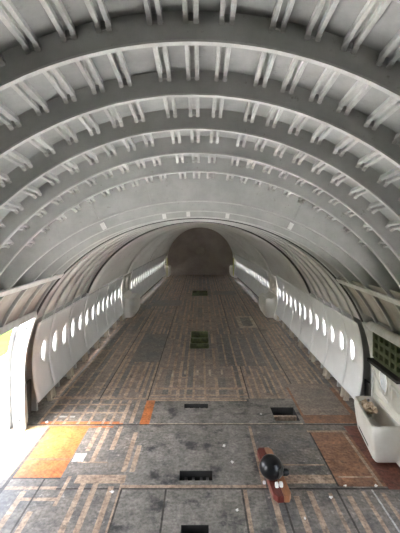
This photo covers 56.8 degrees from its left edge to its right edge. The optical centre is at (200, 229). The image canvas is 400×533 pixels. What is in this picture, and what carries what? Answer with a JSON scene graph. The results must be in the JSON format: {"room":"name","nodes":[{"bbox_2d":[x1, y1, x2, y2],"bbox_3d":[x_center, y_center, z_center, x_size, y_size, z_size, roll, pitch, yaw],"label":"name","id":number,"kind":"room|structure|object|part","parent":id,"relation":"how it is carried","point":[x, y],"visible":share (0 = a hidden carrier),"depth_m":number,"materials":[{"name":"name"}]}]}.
{"room":"empty airplane cabin","nodes":[
{"label":"empty airplane cabin","id":0,"kind":"room"},
{"bbox_2d":[6,272,131,430],"bbox_3d":[-3.167,2.546,13.601,0.430,2.079,33.206,0,0,1],"label":"wall","id":1,"kind":"structure","parent":0,"point":[13,336],"depth_m":6.51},
{"bbox_2d":[0,311,37,457],"bbox_3d":[-3.114,2.480,5.460,0.472,2.080,2.320,0,0,0],"label":"door frame","id":2,"kind":"structure","parent":1,"relation":"attached to","point":[19,362],"depth_m":6.46,"materials":[{"name":"paint"}]},
{"bbox_2d":[0,286,21,323],"bbox_3d":[-2.807,1.133,5.242,0.434,0.689,0.474,0,0,0],"label":"lining","id":3,"kind":"object","parent":2,"relation":"on","point":[7,301],"visible":0.64,"depth_m":5.33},
{"bbox_3d":[-3.215,3.504,5.987,0.270,0.032,0.935,0,0,0],"label":"sill plate","id":4,"kind":"part","parent":2,"relation":"part of","materials":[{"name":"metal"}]},
{"bbox_2d":[5,285,38,324],"bbox_3d":[-2.792,1.143,5.795,0.446,0.671,0.473,0,0,0],"label":"lining","id":5,"kind":"object","parent":2,"relation":"on","point":[22,302],"visible":0.49,"depth_m":5.83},
{"bbox_2d":[24,281,51,314],"bbox_3d":[-2.791,1.149,6.348,0.446,0.659,0.473,0,0,0],"label":"lining","id":6,"kind":"object","parent":2,"relation":"on","point":[35,300],"visible":0.46,"depth_m":6.41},
{"bbox_2d":[32,314,54,402],"bbox_3d":[-3.206,2.623,7.318,0.334,1.751,0.759,0,0,0],"label":"panel","id":7,"kind":"object","parent":1,"relation":"attached to","point":[43,382],"visible":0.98,"depth_m":7.28,"materials":[{"name":"plastic"}]},
{"bbox_2d":[49,304,72,396],"bbox_3d":[-3.203,2.623,8.259,0.337,1.751,1.088,0,0,0],"label":"panel","id":8,"kind":"object","parent":1,"relation":"attached to","point":[61,364],"visible":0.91,"depth_m":8.19,"materials":[{"name":"plastic"}]},
{"bbox_2d":[26,336,101,413],"bbox_3d":[-3.279,3.189,10.675,0.038,0.618,7.450,0,0,0],"label":"baseboard","id":9,"kind":"structure","parent":1,"relation":"attached to","point":[28,382],"depth_m":7.08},
{"bbox_2d":[69,295,87,375],"bbox_3d":[-3.198,2.623,9.366,0.337,1.751,1.088,0,0,0],"label":"panel","id":10,"kind":"object","parent":1,"relation":"attached to","point":[77,344],"visible":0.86,"depth_m":9.32,"materials":[{"name":"plastic"}]},
{"bbox_2d":[84,289,98,359],"bbox_3d":[-3.193,2.623,10.472,0.337,1.751,1.088,0,0,0],"label":"panel","id":11,"kind":"object","parent":1,"relation":"attached to","point":[90,328],"visible":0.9,"depth_m":10.43,"materials":[{"name":"plastic"}]},
{"bbox_2d":[96,283,108,346],"bbox_3d":[-3.189,2.623,11.578,0.337,1.751,1.088,0,0,0],"label":"panel","id":12,"kind":"object","parent":1,"relation":"attached to","point":[101,322],"visible":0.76,"depth_m":11.54,"materials":[{"name":"plastic"}]},
{"bbox_2d":[105,279,116,335],"bbox_3d":[-3.184,2.623,12.684,0.337,1.751,1.088,0,0,0],"label":"panel","id":13,"kind":"object","parent":1,"relation":"attached to","point":[109,305],"visible":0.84,"depth_m":12.65,"materials":[{"name":"plastic"}]},
{"bbox_2d":[113,275,122,326],"bbox_3d":[-3.175,2.623,13.790,0.345,1.751,1.088,0,0,0],"label":"panel","id":14,"kind":"object","parent":1,"relation":"attached to","point":[118,310],"visible":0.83,"depth_m":13.79,"materials":[{"name":"plastic"}]},
{"bbox_2d":[121,273,139,319],"bbox_3d":[-2.917,2.490,15.170,0.700,2.019,1.500,0,0,0],"label":"door","id":15,"kind":"structure","parent":1,"relation":"in","point":[130,302],"depth_m":14.58,"materials":[{"name":"plastic"}]},
{"bbox_3d":[-3.133,2.509,14.465,0.268,1.980,0.090,0,0,0],"label":"post","id":16,"kind":"part","parent":15,"relation":"part of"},
{"bbox_2d":[131,268,137,292],"bbox_3d":[-3.103,2.495,16.576,0.358,1.494,1.088,0,0,0],"label":"panel","id":17,"kind":"object","parent":1,"relation":"attached to","point":[133,275],"visible":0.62,"depth_m":16.63,"materials":[{"name":"plastic"}]},
{"bbox_2d":[135,266,141,296],"bbox_3d":[-3.072,2.495,17.683,0.358,1.494,1.088,0,0,0],"label":"panel","id":18,"kind":"object","parent":1,"relation":"attached to","point":[137,281],"visible":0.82,"depth_m":17.68,"materials":[{"name":"plastic"}]},
{"bbox_2d":[140,264,145,294],"bbox_3d":[-3.040,2.495,18.788,0.358,1.494,1.088,0,0,0],"label":"panel","id":19,"kind":"object","parent":1,"relation":"attached to","point":[142,285],"visible":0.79,"depth_m":18.75,"materials":[{"name":"plastic"}]},
{"bbox_2d":[144,262,149,291],"bbox_3d":[-3.010,2.495,19.898,0.335,1.494,1.092,0,0,2],"label":"panel","id":20,"kind":"object","parent":1,"relation":"attached to","point":[146,283],"visible":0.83,"depth_m":19.88,"materials":[{"name":"plastic"}]},
{"bbox_2d":[148,260,152,287],"bbox_3d":[-2.970,2.495,21.004,0.333,1.494,1.093,0,0,2],"label":"panel","id":21,"kind":"object","parent":1,"relation":"attached to","point":[151,262],"visible":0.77,"depth_m":20.96,"materials":[{"name":"plastic"}]},
{"bbox_2d":[151,259,155,284],"bbox_3d":[-2.927,2.495,22.110,0.333,1.494,1.093,0,0,2],"label":"panel","id":22,"kind":"object","parent":1,"relation":"attached to","point":[154,260],"visible":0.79,"depth_m":22.05,"materials":[{"name":"plastic"}]},
{"bbox_2d":[154,257,158,282],"bbox_3d":[-2.884,2.495,23.216,0.333,1.494,1.093,0,0,2],"label":"panel","id":23,"kind":"object","parent":1,"relation":"attached to","point":[156,261],"visible":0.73,"depth_m":23.14,"materials":[{"name":"plastic"}]},
{"bbox_2d":[157,256,160,279],"bbox_3d":[-2.841,2.495,24.322,0.333,1.494,1.093,0,0,2],"label":"panel","id":24,"kind":"object","parent":1,"relation":"attached to","point":[159,259],"visible":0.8,"depth_m":24.27,"materials":[{"name":"plastic"}]},
{"bbox_2d":[160,255,163,277],"bbox_3d":[-2.798,2.495,25.428,0.333,1.494,1.093,0,0,2],"label":"panel","id":25,"kind":"object","parent":1,"relation":"attached to","point":[161,260],"visible":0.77,"depth_m":25.41,"materials":[{"name":"plastic"}]},
{"bbox_2d":[162,254,165,274],"bbox_3d":[-2.755,2.495,26.534,0.333,1.494,1.093,0,0,2],"label":"panel","id":26,"kind":"object","parent":1,"relation":"attached to","point":[163,267],"visible":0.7,"depth_m":26.51,"materials":[{"name":"plastic"}]},
{"bbox_2d":[163,252,170,277],"bbox_3d":[-2.558,2.490,27.795,0.544,2.019,1.410,0,0,0],"label":"door","id":27,"kind":"structure","parent":1,"relation":"in","point":[167,267],"depth_m":27.28,"materials":[{"name":"plastic"}]},
{"bbox_2d":[0,275,399,532],"bbox_3d":[-0.060,3.710,13.550,6.600,0.420,33.100,0,0,0],"label":"floor","id":28,"kind":"structure","parent":0,"point":[147,419],"depth_m":6.30,"materials":[{"name":"metal"}]},
{"bbox_2d":[11,218,383,413],"bbox_3d":[-0.060,1.570,6.613,6.680,3.960,0.042,0,0,0],"label":"arched frame","id":29,"kind":"object","parent":28,"relation":"on","point":[365,318],"visible":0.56,"depth_m":6.60,"materials":[{"name":"paint"}]},
{"bbox_2d":[26,221,369,410],"bbox_3d":[-0.060,1.570,7.166,6.679,3.960,0.042,0,0,0],"label":"arched frame","id":30,"kind":"object","parent":28,"relation":"on","point":[366,373],"visible":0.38,"depth_m":7.15,"materials":[{"name":"paint"}]},
{"bbox_2d":[43,219,352,397],"bbox_3d":[-0.060,1.570,7.719,6.674,3.959,0.042,0,0,0],"label":"arched frame","id":31,"kind":"object","parent":28,"relation":"on","point":[51,313],"visible":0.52,"depth_m":7.71,"materials":[{"name":"paint"}]},
{"bbox_2d":[54,220,341,386],"bbox_3d":[-0.060,1.569,8.272,6.669,3.959,0.042,0,0,0],"label":"arched frame","id":32,"kind":"object","parent":28,"relation":"on","point":[332,305],"visible":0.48,"depth_m":8.26,"materials":[{"name":"paint"}]},
{"bbox_2d":[64,220,332,376],"bbox_3d":[-0.060,1.569,8.825,6.664,3.958,0.042,0,0,0],"label":"arched frame","id":33,"kind":"object","parent":28,"relation":"on","point":[72,301],"visible":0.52,"depth_m":8.81,"materials":[{"name":"paint"}]},
{"bbox_2d":[73,221,323,367],"bbox_3d":[-0.060,1.569,9.378,6.660,3.957,0.042,0,0,0],"label":"arched frame","id":34,"kind":"object","parent":28,"relation":"on","point":[79,297],"visible":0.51,"depth_m":9.36,"materials":[{"name":"paint"}]},
{"bbox_2d":[79,241,317,360],"bbox_3d":[-0.060,1.568,9.931,6.655,3.956,0.042,0,0,0],"label":"arched frame","id":35,"kind":"object","parent":28,"relation":"on","point":[86,293],"visible":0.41,"depth_m":9.92,"materials":[{"name":"paint"}]},
{"bbox_2d":[87,222,310,293],"bbox_3d":[-0.060,0.730,9.927,6.006,1.940,0.060,0,0,0],"label":"strip","id":36,"kind":"object","parent":35,"relation":"attached to","point":[274,246],"visible":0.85,"depth_m":9.90,"materials":[{"name":"metal"}]},
{"bbox_2d":[0,11,399,100],"bbox_3d":[-0.060,1.125,2.173,6.680,4.850,0.078,0,0,0],"label":"arched frame","id":37,"kind":"object","parent":28,"relation":"on","point":[136,31],"visible":0.98,"depth_m":2.17,"materials":[{"name":"paint"}]},
{"bbox_2d":[0,273,63,296],"bbox_3d":[-2.524,0.818,4.407,0.182,0.100,4.427,0,0,3],"label":"roof beam","id":38,"kind":"structure","parent":37,"relation":"attached to","point":[35,283],"depth_m":5.35,"materials":[{"name":"metal"}]},
{"bbox_2d":[336,278,399,305],"bbox_3d":[2.470,0.918,4.408,0.176,0.117,4.425,0,0,-2],"label":"roof beam","id":39,"kind":"structure","parent":37,"relation":"attached to","point":[357,287],"depth_m":5.33,"materials":[{"name":"metal"}]},
{"bbox_2d":[0,173,399,313],"bbox_3d":[-0.060,1.388,4.937,6.680,4.325,0.076,0,0,0],"label":"arched frame","id":40,"kind":"object","parent":28,"relation":"on","point":[174,188],"visible":0.88,"depth_m":4.94,"materials":[{"name":"paint"}]},
{"bbox_2d":[0,136,399,260],"bbox_3d":[-0.060,1.280,3.832,6.680,4.540,0.078,0,0,0],"label":"arched frame","id":41,"kind":"object","parent":28,"relation":"on","point":[13,221],"visible":0.94,"depth_m":3.83,"materials":[{"name":"paint"}]},
{"bbox_2d":[0,156,399,287],"bbox_3d":[-0.060,1.333,4.385,6.680,4.435,0.078,0,0,0],"label":"arched frame","id":42,"kind":"object","parent":28,"relation":"on","point":[20,239],"visible":0.94,"depth_m":4.39,"materials":[{"name":"paint"}]},
{"bbox_2d":[257,447,290,502],"bbox_3d":[1.022,3.457,5.279,0.235,0.083,1.080,0,0,-4],"label":"wooden board","id":43,"kind":"object","parent":28,"relation":"on","point":[280,495],"visible":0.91,"depth_m":4.89,"materials":[{"name":"red wood"}]},
{"bbox_2d":[259,454,288,487],"bbox_3d":[1.005,3.271,5.088,0.390,0.283,0.410,0,0,0],"label":"helmet","id":44,"kind":"object","parent":43,"relation":"on","point":[270,465],"visible":1,"depth_m":5.02,"materials":[{"name":"plastic"}]},
{"bbox_2d":[0,0,399,230],"bbox_3d":[-0.060,-0.315,13.600,6.320,3.965,33.200,0,0,0],"label":"ceiling","id":45,"kind":"structure","parent":0,"point":[138,61],"depth_m":2.56,"materials":[{"name":"metal"}]},
{"bbox_2d":[2,239,32,247],"bbox_3d":[-2.458,-0.036,1.016,0.160,0.497,7.847,0,0,3],"label":"stringer","id":46,"kind":"object","parent":45,"relation":"attached to","point":[9,241],"visible":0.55,"depth_m":4.35,"materials":[{"name":"metal"}]},
{"bbox_2d":[0,221,48,231],"bbox_3d":[-2.279,-0.280,1.017,0.149,0.624,7.850,0,0,3],"label":"stringer","id":47,"kind":"object","parent":45,"relation":"attached to","point":[1,223],"visible":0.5,"depth_m":4.33,"materials":[{"name":"metal"}]},
{"bbox_2d":[1,201,64,219],"bbox_3d":[-2.086,-0.505,1.017,0.139,0.759,7.852,0,0,3],"label":"stringer","id":48,"kind":"object","parent":45,"relation":"attached to","point":[11,206],"visible":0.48,"depth_m":3.75,"materials":[{"name":"metal"}]},
{"bbox_2d":[0,172,79,210],"bbox_3d":[-1.892,-0.699,1.017,0.130,0.889,7.852,0,0,3],"label":"stringer","id":49,"kind":"object","parent":45,"relation":"attached to","point":[29,190],"visible":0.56,"depth_m":3.70,"materials":[{"name":"metal"}]},
{"bbox_2d":[3,150,94,202],"bbox_3d":[-1.693,-0.870,1.017,0.122,1.015,7.852,0,0,3],"label":"stringer","id":50,"kind":"object","parent":45,"relation":"attached to","point":[18,159],"visible":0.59,"depth_m":3.22,"materials":[{"name":"metal"}]},
{"bbox_2d":[0,102,109,194],"bbox_3d":[-1.477,-1.028,1.017,0.114,1.141,7.850,0,0,3],"label":"stringer","id":51,"kind":"object","parent":45,"relation":"attached to","point":[6,115],"visible":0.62,"depth_m":3.08,"materials":[{"name":"metal"}]},
{"bbox_2d":[0,52,124,188],"bbox_3d":[-1.260,-1.161,1.017,0.108,1.253,7.847,0,0,3],"label":"stringer","id":52,"kind":"object","parent":45,"relation":"attached to","point":[24,89],"visible":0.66,"depth_m":2.66,"materials":[{"name":"metal"}]},
{"bbox_2d":[0,0,138,184],"bbox_3d":[-1.045,-1.268,1.017,0.104,1.348,7.844,0,0,2],"label":"stringer","id":53,"kind":"object","parent":45,"relation":"attached to","point":[10,16],"visible":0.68,"depth_m":2.15,"materials":[{"name":"metal"}]},
{"bbox_2d":[39,0,152,180],"bbox_3d":[-0.820,-1.357,1.016,0.100,1.428,7.841,0,0,2],"label":"stringer","id":54,"kind":"object","parent":45,"relation":"attached to","point":[56,11],"visible":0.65,"depth_m":2.44,"materials":[{"name":"metal"}]},
{"bbox_2d":[84,0,166,178],"bbox_3d":[-0.603,-1.420,1.016,0.098,1.486,7.838,0,0,1],"label":"stringer","id":55,"kind":"object","parent":45,"relation":"attached to","point":[97,9],"visible":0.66,"depth_m":2.51,"materials":[{"name":"metal"}]},
{"bbox_2d":[143,0,185,176],"bbox_3d":[-0.286,-1.474,1.016,0.095,1.534,7.834,0,0,1],"label":"stringer","id":56,"kind":"object","parent":45,"relation":"attached to","point":[161,56],"visible":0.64,"depth_m":2.56,"materials":[{"name":"metal"}]},
{"bbox_2d":[182,0,199,175],"bbox_3d":[-0.060,-1.486,1.016,0.092,1.540,7.833,0,0,0],"label":"stringer","id":57,"kind":"object","parent":45,"relation":"attached to","point":[191,51],"visible":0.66,"depth_m":2.56,"materials":[{"name":"metal"}]},
{"bbox_2d":[45,224,350,314],"bbox_3d":[-0.060,0.707,7.451,6.022,1.910,0.478,0,0,0],"label":"ceiling panel","id":58,"kind":"object","parent":45,"relation":"attached to","point":[53,303],"visible":0.55,"depth_m":7.50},
{"bbox_2d":[56,225,339,308],"bbox_3d":[-0.060,0.708,8.004,6.018,1.911,0.478,0,0,0],"label":"ceiling panel","id":59,"kind":"object","parent":45,"relation":"attached to","point":[65,294],"visible":0.66,"depth_m":8.06,"materials":[{"name":"metal"}]},
{"bbox_2d":[66,230,329,302],"bbox_3d":[-0.060,0.708,8.557,6.014,1.912,0.478,0,0,0],"label":"ceiling panel","id":60,"kind":"object","parent":45,"relation":"attached to","point":[71,296],"visible":0.52,"depth_m":8.61,"materials":[{"name":"metal"}]},
{"bbox_2d":[0,202,396,331],"bbox_3d":[-0.060,0.449,5.495,6.208,2.139,0.065,0,0,0],"label":"arched frame","id":61,"kind":"object","parent":45,"relation":"attached to","point":[54,254],"visible":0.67,"depth_m":5.49,"materials":[{"name":"paint"}]},
{"bbox_2d":[75,229,321,297],"bbox_3d":[-0.060,0.708,9.110,6.010,1.912,0.478,0,0,0],"label":"ceiling panel","id":62,"kind":"object","parent":45,"relation":"attached to","point":[79,292],"visible":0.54,"depth_m":9.17,"materials":[{"name":"metal"}]},
{"bbox_2d":[82,232,314,294],"bbox_3d":[-0.060,0.708,9.633,6.006,1.913,0.418,0,0,0],"label":"ceiling panel","id":63,"kind":"object","parent":45,"relation":"attached to","point":[102,263],"visible":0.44,"depth_m":9.69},
{"bbox_2d":[88,223,309,294],"bbox_3d":[-0.060,0.800,12.591,6.026,2.027,5.194,0,0,0],"label":"ceiling panel","id":64,"kind":"object","parent":45,"relation":"attached to","point":[119,265],"visible":0.97,"depth_m":11.86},
{"bbox_2d":[18,212,379,322],"bbox_3d":[-0.060,0.524,6.048,6.201,1.988,0.065,0,0,0],"label":"arched frame","id":65,"kind":"object","parent":45,"relation":"attached to","point":[51,270],"visible":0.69,"depth_m":6.04,"materials":[{"name":"paint"}]},
{"bbox_2d":[128,225,270,273],"bbox_3d":[-0.060,0.818,18.000,5.934,2.065,5.576,0,0,0],"label":"ceiling panel","id":66,"kind":"object","parent":45,"relation":"attached to","point":[144,256],"visible":0.93,"depth_m":17.31,"materials":[{"name":"metal"}]},
{"bbox_2d":[36,218,362,322],"bbox_3d":[-0.060,0.725,6.898,6.028,1.945,0.478,0,0,0],"label":"ceiling panel","id":67,"kind":"object","parent":45,"relation":"attached to","point":[40,314],"depth_m":6.70,"materials":[{"name":"metal"}]},
{"bbox_3d":[-0.060,0.729,6.689,6.028,1.937,0.060,0,0,0],"label":"seam strip","id":68,"kind":"part","parent":67,"relation":"part of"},
{"bbox_2d":[151,226,248,260],"bbox_3d":[-0.060,0.852,24.825,5.634,2.132,8.026,0,0,0],"label":"ceiling panel","id":69,"kind":"object","parent":45,"relation":"attached to","point":[163,248],"visible":0.98,"depth_m":23.83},
{"bbox_2d":[0,70,399,167],"bbox_3d":[-0.060,0.164,2.726,6.196,2.708,0.078,0,0,0],"label":"arched frame","id":70,"kind":"object","parent":45,"relation":"attached to","point":[352,123],"visible":0.94,"depth_m":2.73,"materials":[{"name":"paint"}]},
{"bbox_2d":[0,108,399,219],"bbox_3d":[-0.060,0.214,3.279,6.196,2.608,0.078,0,0,0],"label":"arched frame","id":71,"kind":"object","parent":45,"relation":"attached to","point":[323,151],"visible":0.99,"depth_m":3.28,"materials":[{"name":"paint"}]},
{"bbox_2d":[207,0,236,176],"bbox_3d":[0.166,-1.474,1.016,0.095,1.534,7.834,0,0,-1],"label":"stringer","id":72,"kind":"object","parent":45,"relation":"attached to","point":[226,6],"visible":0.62,"depth_m":2.56,"materials":[{"name":"metal"}]},
{"bbox_2d":[226,0,294,178],"bbox_3d":[0.483,-1.420,1.016,0.098,1.486,7.838,0,0,-1],"label":"stringer","id":73,"kind":"object","parent":45,"relation":"attached to","point":[282,11],"visible":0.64,"depth_m":2.51,"materials":[{"name":"metal"}]},
{"bbox_2d":[240,0,338,180],"bbox_3d":[0.700,-1.357,1.016,0.100,1.428,7.841,0,0,-2],"label":"stringer","id":74,"kind":"object","parent":45,"relation":"attached to","point":[323,11],"visible":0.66,"depth_m":2.44,"materials":[{"name":"metal"}]},
{"bbox_2d":[254,0,391,184],"bbox_3d":[0.925,-1.268,1.017,0.104,1.348,7.844,0,0,-2],"label":"stringer","id":75,"kind":"object","parent":45,"relation":"attached to","point":[372,11],"visible":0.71,"depth_m":2.11,"materials":[{"name":"metal"}]},
{"bbox_2d":[268,30,399,189],"bbox_3d":[1.140,-1.161,1.017,0.108,1.253,7.847,0,0,-3],"label":"stringer","id":76,"kind":"object","parent":45,"relation":"attached to","point":[391,50],"visible":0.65,"depth_m":2.53,"materials":[{"name":"metal"}]},
{"bbox_2d":[283,96,399,194],"bbox_3d":[1.357,-1.028,1.017,0.114,1.141,7.850,0,0,-3],"label":"stringer","id":77,"kind":"object","parent":45,"relation":"attached to","point":[390,105],"visible":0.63,"depth_m":2.67,"materials":[{"name":"metal"}]},
{"bbox_2d":[298,132,399,202],"bbox_3d":[1.573,-0.870,1.017,0.122,1.015,7.852,0,0,-3],"label":"stringer","id":78,"kind":"object","parent":45,"relation":"attached to","point":[372,157],"visible":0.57,"depth_m":3.19,"materials":[{"name":"metal"}]},
{"bbox_2d":[313,167,399,209],"bbox_3d":[1.772,-0.699,1.017,0.130,0.889,7.852,0,0,-3],"label":"stringer","id":79,"kind":"object","parent":45,"relation":"attached to","point":[393,175],"visible":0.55,"depth_m":3.23,"materials":[{"name":"metal"}]},
{"bbox_2d":[328,201,386,219],"bbox_3d":[1.966,-0.505,1.017,0.139,0.759,7.852,0,0,-3],"label":"stringer","id":80,"kind":"object","parent":45,"relation":"attached to","point":[379,206],"visible":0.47,"depth_m":3.75,"materials":[{"name":"metal"}]},
{"bbox_2d":[344,220,399,231],"bbox_3d":[2.159,-0.280,1.017,0.149,0.624,7.850,0,0,-3],"label":"stringer","id":81,"kind":"object","parent":45,"relation":"attached to","point":[396,223],"visible":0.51,"depth_m":3.77,"materials":[{"name":"metal"}]},
{"bbox_2d":[360,239,388,247],"bbox_3d":[2.338,-0.036,1.016,0.160,0.497,7.847,0,0,-3],"label":"stringer","id":82,"kind":"object","parent":45,"relation":"attached to","point":[381,241],"visible":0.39,"depth_m":4.36,"materials":[{"name":"metal"}]},
{"bbox_2d":[167,227,232,274],"bbox_3d":[-0.060,1.565,29.450,5.580,3.910,1.030,0,0,0],"label":"wall","id":83,"kind":"structure","parent":0,"point":[200,250],"depth_m":29.44,"materials":[{"name":"metal"}]},
{"bbox_2d":[267,272,399,391],"bbox_3d":[3.047,2.546,13.601,0.430,2.079,33.206,0,0,-1],"label":"wall","id":84,"kind":"structure","parent":0,"point":[378,323],"depth_m":6.48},
{"bbox_2d":[229,252,236,277],"bbox_3d":[2.438,2.490,27.795,0.544,2.019,1.410,0,0,0],"label":"door","id":85,"kind":"structure","parent":84,"relation":"in","point":[232,268],"depth_m":27.27,"materials":[{"name":"plastic"}]},
{"bbox_2d":[235,254,237,275],"bbox_3d":[2.635,2.495,26.534,0.333,1.494,1.093,0,0,-2],"label":"panel","id":86,"kind":"object","parent":84,"relation":"attached to","point":[236,270],"visible":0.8,"depth_m":26.49,"materials":[{"name":"plastic"}]},
{"bbox_2d":[237,255,239,277],"bbox_3d":[2.678,2.495,25.428,0.333,1.494,1.093,0,0,-2],"label":"panel","id":87,"kind":"object","parent":84,"relation":"attached to","point":[238,272],"visible":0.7,"depth_m":25.43,"materials":[{"name":"plastic"}]},
{"bbox_2d":[239,256,242,279],"bbox_3d":[2.721,2.495,24.322,0.333,1.494,1.093,0,0,-2],"label":"panel","id":88,"kind":"object","parent":84,"relation":"attached to","point":[241,263],"visible":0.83,"depth_m":24.31,"materials":[{"name":"plastic"}]},
{"bbox_2d":[241,257,245,282],"bbox_3d":[2.764,2.495,23.216,0.333,1.494,1.093,0,0,-2],"label":"panel","id":89,"kind":"object","parent":84,"relation":"attached to","point":[243,261],"visible":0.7,"depth_m":23.13,"materials":[{"name":"plastic"}]},
{"bbox_2d":[244,259,248,284],"bbox_3d":[2.807,2.495,22.110,0.333,1.494,1.093,0,0,-2],"label":"panel","id":90,"kind":"object","parent":84,"relation":"attached to","point":[245,260],"visible":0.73,"depth_m":22.07,"materials":[{"name":"plastic"}]},
{"bbox_2d":[247,260,251,287],"bbox_3d":[2.850,2.495,21.004,0.333,1.494,1.093,0,0,-2],"label":"panel","id":91,"kind":"object","parent":84,"relation":"attached to","point":[248,262],"visible":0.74,"depth_m":20.93,"materials":[{"name":"plastic"}]},
{"bbox_2d":[250,262,255,291],"bbox_3d":[2.887,2.495,19.895,0.363,1.494,1.088,0,0,0],"label":"panel","id":92,"kind":"object","parent":84,"relation":"attached to","point":[252,287],"visible":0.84,"depth_m":19.88,"materials":[{"name":"plastic"}]},
{"bbox_2d":[254,264,259,294],"bbox_3d":[2.920,2.495,18.788,0.358,1.494,1.088,0,0,0],"label":"panel","id":93,"kind":"object","parent":84,"relation":"attached to","point":[256,289],"visible":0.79,"depth_m":18.75,"materials":[{"name":"plastic"}]},
{"bbox_2d":[257,266,263,296],"bbox_3d":[2.952,2.495,17.683,0.358,1.494,1.088,0,0,0],"label":"panel","id":94,"kind":"object","parent":84,"relation":"attached to","point":[261,285],"visible":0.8,"depth_m":17.71,"materials":[{"name":"plastic"}]},
{"bbox_2d":[262,268,268,292],"bbox_3d":[2.983,2.495,16.576,0.358,1.494,1.088,0,0,0],"label":"panel","id":95,"kind":"object","parent":84,"relation":"attached to","point":[265,274],"visible":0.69,"depth_m":16.57,"materials":[{"name":"plastic"}]},
{"bbox_2d":[259,273,277,319],"bbox_3d":[2.797,2.490,15.170,0.700,2.019,1.500,0,0,0],"label":"door","id":96,"kind":"structure","parent":84,"relation":"in","point":[268,302],"depth_m":14.57,"materials":[{"name":"plastic"}]},
{"bbox_3d":[3.013,2.509,14.465,0.268,1.980,0.090,0,0,0],"label":"post","id":97,"kind":"part","parent":96,"relation":"part of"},
{"bbox_2d":[275,275,284,326],"bbox_3d":[3.055,2.623,13.790,0.345,1.751,1.088,0,0,0],"label":"panel","id":98,"kind":"object","parent":84,"relation":"attached to","point":[281,292],"visible":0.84,"depth_m":13.79,"materials":[{"name":"plastic"}]},
{"bbox_2d":[282,279,292,335],"bbox_3d":[3.064,2.623,12.684,0.337,1.751,1.088,0,0,0],"label":"panel","id":99,"kind":"object","parent":84,"relation":"attached to","point":[288,312],"visible":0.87,"depth_m":12.64,"materials":[{"name":"plastic"}]},
{"bbox_2d":[290,284,301,346],"bbox_3d":[3.069,2.623,11.578,0.337,1.751,1.088,0,0,0],"label":"panel","id":100,"kind":"object","parent":84,"relation":"attached to","point":[296,323],"visible":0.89,"depth_m":11.54,"materials":[{"name":"plastic"}]},
{"bbox_2d":[299,289,313,359],"bbox_3d":[3.073,2.623,10.472,0.337,1.751,1.088,0,0,0],"label":"panel","id":101,"kind":"object","parent":84,"relation":"attached to","point":[307,328],"visible":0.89,"depth_m":10.42,"materials":[{"name":"plastic"}]},
{"bbox_2d":[310,295,327,375],"bbox_3d":[3.078,2.623,9.366,0.337,1.751,1.088,0,0,0],"label":"panel","id":102,"kind":"object","parent":84,"relation":"attached to","point":[319,345],"visible":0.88,"depth_m":9.31,"materials":[{"name":"plastic"}]},
{"bbox_2d":[297,337,370,395],"bbox_3d":[3.159,3.189,10.675,0.038,0.618,7.450,0,0,0],"label":"baseboard","id":103,"kind":"structure","parent":84,"relation":"attached to","point":[367,385],"depth_m":7.03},
{"bbox_2d":[324,304,346,396],"bbox_3d":[3.083,2.623,8.259,0.337,1.751,1.088,0,0,0],"label":"panel","id":104,"kind":"object","parent":84,"relation":"attached to","point":[336,356],"visible":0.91,"depth_m":8.20,"materials":[{"name":"plastic"}]},
{"bbox_2d":[341,314,363,400],"bbox_3d":[3.086,2.623,7.318,0.334,1.751,0.759,0,0,0],"label":"panel","id":105,"kind":"object","parent":84,"relation":"attached to","point":[353,375],"visible":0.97,"depth_m":7.29,"materials":[{"name":"plastic"}]},
{"bbox_2d":[354,321,399,466],"bbox_3d":[2.784,2.498,5.479,0.550,2.002,2.348,0,0,9],"label":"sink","id":106,"kind":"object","parent":84,"relation":"in","point":[380,432],"depth_m":5.70,"materials":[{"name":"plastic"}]},
{"bbox_2d":[339,276,371,316],"bbox_3d":[2.671,1.149,6.348,0.446,0.659,0.473,0,0,0],"label":"lining","id":107,"kind":"object","parent":106,"relation":"on","point":[363,307],"visible":0.5,"depth_m":6.42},
{"bbox_2d":[361,401,376,410],"bbox_3d":[2.744,2.888,6.052,0.185,0.090,0.225,0,0,0],"label":"scrap","id":108,"kind":"object","parent":106,"relation":"in","point":[365,407],"visible":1,"depth_m":6.08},
{"bbox_2d":[351,280,389,326],"bbox_3d":[2.672,1.143,5.795,0.446,0.671,0.473,0,0,0],"label":"lining","id":109,"kind":"object","parent":106,"relation":"on","point":[377,311],"visible":0.56,"depth_m":5.84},
{"bbox_3d":[3.041,2.569,6.585,0.358,1.860,0.030,0,0,0],"label":"post","id":110,"kind":"part","parent":106,"relation":"part of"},
{"bbox_2d":[368,284,399,331],"bbox_3d":[2.687,1.133,5.242,0.434,0.689,0.474,0,0,0],"label":"lining","id":111,"kind":"object","parent":106,"relation":"on","point":[393,313],"visible":0.69,"depth_m":5.31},
{"bbox_3d":[2.917,2.424,5.620,0.062,0.135,0.227,0,0,0],"label":"handle","id":112,"kind":"part","parent":106,"relation":"part of","materials":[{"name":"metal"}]},
{"bbox_2d":[389,289,399,299],"bbox_3d":[2.698,1.132,4.689,0.407,0.694,0.474,0,0,0],"label":"lining","id":113,"kind":"object","parent":106,"relation":"on","point":[395,294],"visible":0.91,"depth_m":4.81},
{"bbox_3d":[2.740,2.935,6.069,0.168,0.091,0.229,0,0,0],"label":"scrap","id":114,"kind":"object","parent":106,"relation":"in","visible":0},
{"bbox_2d":[368,404,377,413],"bbox_3d":[2.767,2.917,6.006,0.164,0.086,0.239,0,0,0],"label":"scrap","id":115,"kind":"object","parent":114,"relation":"on","point":[369,405],"visible":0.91,"depth_m":5.95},
{"label":"outside","id":116,"kind":"structure","parent":0,"visible":0},
{"bbox_2d":[0,353,7,438],"bbox_3d":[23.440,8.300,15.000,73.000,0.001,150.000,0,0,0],"label":"ground","id":117,"kind":"structure","parent":116,"point":[3,360],"depth_m":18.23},
{"bbox_2d":[0,329,13,356],"bbox_3d":[-51.560,7.853,15.000,77.000,0.979,150.000,0,0,0],"label":"lawn","id":118,"kind":"structure","parent":117,"relation":"on","point":[5,338],"depth_m":27.39,"materials":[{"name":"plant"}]}
]}

